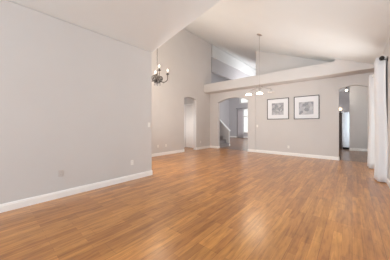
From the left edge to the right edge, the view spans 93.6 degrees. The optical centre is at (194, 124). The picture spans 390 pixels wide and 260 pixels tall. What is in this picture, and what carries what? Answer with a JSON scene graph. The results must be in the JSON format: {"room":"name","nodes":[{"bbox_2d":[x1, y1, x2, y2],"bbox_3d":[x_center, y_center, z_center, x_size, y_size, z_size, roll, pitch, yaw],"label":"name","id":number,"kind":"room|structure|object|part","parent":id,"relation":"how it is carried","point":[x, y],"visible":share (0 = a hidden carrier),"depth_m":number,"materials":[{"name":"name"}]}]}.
{"room":"empty living room","nodes":[
{"label":"empty living room","id":0,"kind":"room"},
{"bbox_2d":[0,0,151,203],"bbox_3d":[-4.147,-0.285,1.095,0.160,3.050,9.261,0,0,41],"label":"wall","id":1,"kind":"structure","parent":0,"point":[76,100],"depth_m":3.19,"materials":[{"name":"beige paint"}]},
{"bbox_2d":[59,170,63,176],"bbox_3d":[-2.289,0.825,3.130,0.009,0.114,0.070,0,0,41],"label":"wall outlet","id":2,"kind":"object","parent":1,"relation":"attached to","point":[61,172],"visible":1,"depth_m":3.13,"materials":[{"name":"grey plastic"}]},
{"bbox_2d":[0,170,151,212],"bbox_3d":[-4.080,1.181,1.038,0.016,0.118,9.261,0,0,41],"label":"baseboard","id":3,"kind":"structure","parent":1,"relation":"attached to","point":[21,203],"depth_m":3.17,"materials":[{"name":"white paint"}]},
{"bbox_2d":[8,0,220,52],"bbox_3d":[-2.486,-2.138,-0.429,4.665,0.733,9.411,0,0,41],"label":"ceiling","id":4,"kind":"structure","parent":0,"point":[146,25],"depth_m":3.29,"materials":[{"name":"paint"}]},
{"bbox_2d":[184,97,192,105],"bbox_3d":[-0.395,-0.160,10.117,1.622,2.800,0.120,0,0,41],"label":"wall","id":5,"kind":"structure","parent":0,"point":[187,100],"depth_m":10.05,"materials":[{"name":"beige paint"}]},
{"bbox_2d":[184,104,192,146],"bbox_3d":[-0.251,0.045,9.903,0.960,2.390,0.016,0,0,41],"label":"trim","id":6,"kind":"structure","parent":5,"relation":"attached to","point":[184,104],"depth_m":10.18,"materials":[{"name":"white paint"}]},
{"bbox_2d":[185,105,192,147],"bbox_3d":[-0.243,0.077,9.912,0.820,2.295,0.132,0,0,41],"label":"door","id":7,"kind":"structure","parent":5,"relation":"in","point":[188,109],"depth_m":10.00,"materials":[{"name":"white paint"}]},
{"bbox_3d":[-0.365,-0.385,10.047,0.260,1.050,0.009,0,0,41],"label":"panel","id":8,"kind":"part","parent":7,"relation":"part of","materials":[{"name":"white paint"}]},
{"bbox_3d":[-0.365,0.655,10.047,0.260,0.730,0.009,0,0,41],"label":"panel","id":9,"kind":"part","parent":7,"relation":"part of","materials":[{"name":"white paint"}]},
{"bbox_3d":[-0.092,-0.385,9.812,0.260,1.050,0.009,0,0,41],"label":"panel","id":10,"kind":"part","parent":7,"relation":"part of","materials":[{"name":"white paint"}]},
{"bbox_2d":[0,137,389,259],"bbox_3d":[0.058,1.298,6.671,11.800,0.123,23.600,0,0,41],"label":"floor","id":11,"kind":"structure","parent":0,"point":[207,203],"depth_m":2.54,"materials":[{"name":"brown wood"}]},
{"bbox_2d":[220,136,228,147],"bbox_3d":[0.737,0.211,11.066,2.445,2.057,1.075,0,0,41],"label":"staircase","id":12,"kind":"structure","parent":11,"relation":"on","point":[223,143],"depth_m":10.47,"materials":[{"name":"grey carpet"}]},
{"bbox_2d":[339,113,341,148],"bbox_3d":[7.388,0.315,9.829,0.810,1.850,0.480,0,0,41],"label":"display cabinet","id":13,"kind":"object","parent":11,"relation":"on","point":[340,114],"visible":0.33,"depth_m":9.43,"materials":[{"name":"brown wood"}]},
{"bbox_3d":[7.239,0.320,9.655,0.710,1.800,0.018,0,0,41],"label":"door","id":14,"kind":"part","parent":13,"relation":"part of","materials":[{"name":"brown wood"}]},
{"bbox_2d":[343,112,348,148],"bbox_3d":[8.096,0.290,9.342,0.860,1.900,0.817,0,0,41],"label":"refrigerator","id":15,"kind":"object","parent":11,"relation":"on","point":[345,114],"visible":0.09,"depth_m":9.29,"materials":[{"name":"silver metal"}]},
{"bbox_2d":[152,29,249,153],"bbox_3d":[1.705,-1.617,11.188,0.170,5.713,13.999,0,0,41],"label":"wall","id":16,"kind":"structure","parent":0,"point":[186,56],"depth_m":8.35,"materials":[{"name":"beige paint"}]},
{"bbox_2d":[152,146,209,156],"bbox_3d":[-0.927,1.181,7.979,0.016,0.118,5.381,0,0,41],"label":"baseboard","id":17,"kind":"structure","parent":16,"relation":"attached to","point":[203,147],"depth_m":7.94,"materials":[{"name":"white paint"}]},
{"bbox_2d":[211,45,255,75],"bbox_3d":[3.596,-4.108,13.341,0.182,0.656,8.268,0,0,41],"label":"trim","id":18,"kind":"structure","parent":16,"relation":"on","point":[216,53],"depth_m":11.69,"materials":[{"name":"paint"}]},
{"bbox_2d":[211,73,228,127],"bbox_3d":[0.777,-2.386,15.761,0.150,7.252,8.268,0,0,41],"label":"wall","id":19,"kind":"structure","parent":0,"point":[224,105],"depth_m":18.01,"materials":[{"name":"grey paint"}]},
{"bbox_2d":[220,122,229,143],"bbox_3d":[0.987,-0.479,11.645,2.730,3.439,0.120,0,0,41],"label":"wall","id":20,"kind":"structure","parent":0,"point":[224,132],"depth_m":10.90,"materials":[{"name":"beige paint"}]},
{"bbox_2d":[211,44,255,69],"bbox_3d":[3.311,-4.738,13.685,6.700,2.912,8.418,0,0,41],"label":"ceiling","id":21,"kind":"structure","parent":0,"point":[248,57],"depth_m":10.52,"materials":[{"name":"paint"}]},
{"bbox_2d":[229,98,247,136],"bbox_3d":[6.003,-2.460,16.822,6.700,7.400,0.150,0,0,41],"label":"wall","id":22,"kind":"structure","parent":0,"point":[234,103],"depth_m":18.39,"materials":[{"name":"grey paint"}]},
{"bbox_3d":[5.003,-1.620,17.476,2.270,0.080,0.159,0,0,41],"label":"curtain rod","id":23,"kind":"object","parent":22,"relation":"attached to","visible":0},
{"bbox_2d":[238,109,242,137],"bbox_3d":[4.449,-0.180,17.896,0.624,2.800,0.088,0,0,41],"label":"curtain","id":24,"kind":"object","parent":23,"relation":"hanging from","point":[240,111],"visible":1,"depth_m":17.86,"materials":[{"name":"white fabric"}]},
{"bbox_2d":[184,0,389,63],"bbox_3d":[1.581,-3.186,5.952,6.803,2.955,5.571,0,0,41],"label":"ceiling","id":25,"kind":"structure","parent":0,"point":[321,30],"depth_m":4.63,"materials":[{"name":"paint"}]},
{"bbox_2d":[152,48,168,85],"bbox_3d":[-1.148,-2.543,5.557,0.559,2.719,0.557,0,0,23],"label":"chandelier","id":26,"kind":"object","parent":25,"relation":"hanging from","point":[157,80],"visible":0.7,"depth_m":5.54,"materials":[{"name":"grey metal"}]},
{"bbox_2d":[246,34,273,94],"bbox_3d":[2.124,-2.024,6.030,0.942,1.990,0.202,0,0,41],"label":"pendant light","id":27,"kind":"object","parent":25,"relation":"hanging from","point":[259,35],"visible":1,"depth_m":6.03,"materials":[{"name":"silver metal"}]},
{"bbox_3d":[2.124,-2.078,6.030,0.008,1.756,0.008,0,0,-27],"label":"rod","id":28,"kind":"part","parent":27,"relation":"part of","materials":[{"name":"silver metal"}]},
{"bbox_2d":[210,51,373,156],"bbox_3d":[3.398,-1.083,7.939,6.633,4.647,0.190,0,0,41],"label":"wall","id":29,"kind":"structure","parent":0,"point":[320,136],"depth_m":7.41,"materials":[{"name":"beige paint"}]},
{"bbox_2d":[210,146,338,159],"bbox_3d":[2.931,1.181,8.223,5.554,0.118,0.046,0,0,41],"label":"baseboard","id":30,"kind":"structure","parent":29,"relation":"attached to","point":[259,151],"depth_m":7.35,"materials":[{"name":"white paint"}]},
{"bbox_2d":[267,97,288,119],"bbox_3d":[3.498,-0.683,7.747,0.872,0.882,0.030,0,0,41],"label":"framed picture","id":31,"kind":"object","parent":29,"relation":"attached to","point":[278,108],"visible":1,"depth_m":7.72,"materials":[{"name":"grey paper"}]},
{"bbox_2d":[272,103,283,114],"bbox_3d":[3.496,-0.679,7.745,0.471,0.503,0.004,0,0,41],"label":"print","id":32,"kind":"object","parent":31,"relation":"attached to","point":[277,108],"depth_m":7.73},
{"bbox_2d":[204,59,373,93],"bbox_3d":[3.120,-1.944,7.730,6.483,0.495,0.587,0,0,41],"label":"trim","id":33,"kind":"structure","parent":29,"relation":"attached to","point":[337,68],"depth_m":6.84,"materials":[{"name":"beige paint"}]},
{"bbox_2d":[294,95,318,118],"bbox_3d":[4.292,-0.678,7.066,0.852,0.896,0.030,0,0,41],"label":"framed picture","id":34,"kind":"object","parent":29,"relation":"attached to","point":[305,107],"visible":1,"depth_m":7.05,"materials":[{"name":"grey paper"}]},
{"bbox_2d":[299,101,312,114],"bbox_3d":[4.287,-0.651,7.067,0.486,0.484,0.004,0,0,41],"label":"print","id":35,"kind":"object","parent":34,"relation":"attached to","point":[305,107],"depth_m":7.07},
{"bbox_2d":[339,91,348,144],"bbox_3d":[8.847,-0.410,11.614,4.400,3.300,0.150,0,0,41],"label":"wall","id":36,"kind":"structure","parent":0,"point":[343,96],"depth_m":11.26,"materials":[{"name":"grey paint"}]},
{"bbox_2d":[349,86,367,148],"bbox_3d":[8.122,-0.410,8.619,1.300,3.300,0.140,0,0,41],"label":"wall","id":37,"kind":"structure","parent":0,"point":[358,95],"depth_m":8.77,"materials":[{"name":"beige paint"}]},
{"bbox_2d":[349,148,367,150],"bbox_3d":[8.071,1.181,8.560,1.300,0.118,0.016,0,0,41],"label":"baseboard","id":38,"kind":"structure","parent":37,"relation":"attached to","point":[353,149],"depth_m":8.78,"materials":[{"name":"white paint"}]},
{"bbox_2d":[382,38,389,179],"bbox_3d":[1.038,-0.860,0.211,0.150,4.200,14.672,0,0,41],"label":"wall","id":39,"kind":"structure","parent":0,"point":[386,52],"depth_m":3.81,"materials":[{"name":"beige paint"}]},
{"bbox_3d":[4.189,-1.407,4.107,0.141,0.103,0.706,0,0,41],"label":"curtain rod","id":40,"kind":"object","parent":39,"relation":"attached to","visible":0},
{"bbox_2d":[374,56,387,182],"bbox_3d":[4.171,-0.123,4.116,0.207,2.703,0.515,0,0,41],"label":"curtain","id":41,"kind":"object","parent":40,"relation":"hanging from","point":[381,131],"visible":0.98,"depth_m":3.96,"materials":[{"name":"white fabric"}]},
{"bbox_3d":[5.168,-1.355,5.257,0.154,0.091,0.586,0,0,41],"label":"curtain rod","id":42,"kind":"object","parent":39,"relation":"attached to","visible":0},
{"bbox_2d":[367,74,374,168],"bbox_3d":[5.120,-0.101,5.298,0.186,2.658,0.454,0,0,41],"label":"curtain","id":43,"kind":"object","parent":42,"relation":"hanging from","point":[371,140],"visible":0.81,"depth_m":5.18,"materials":[{"name":"white fabric"}]}
]}

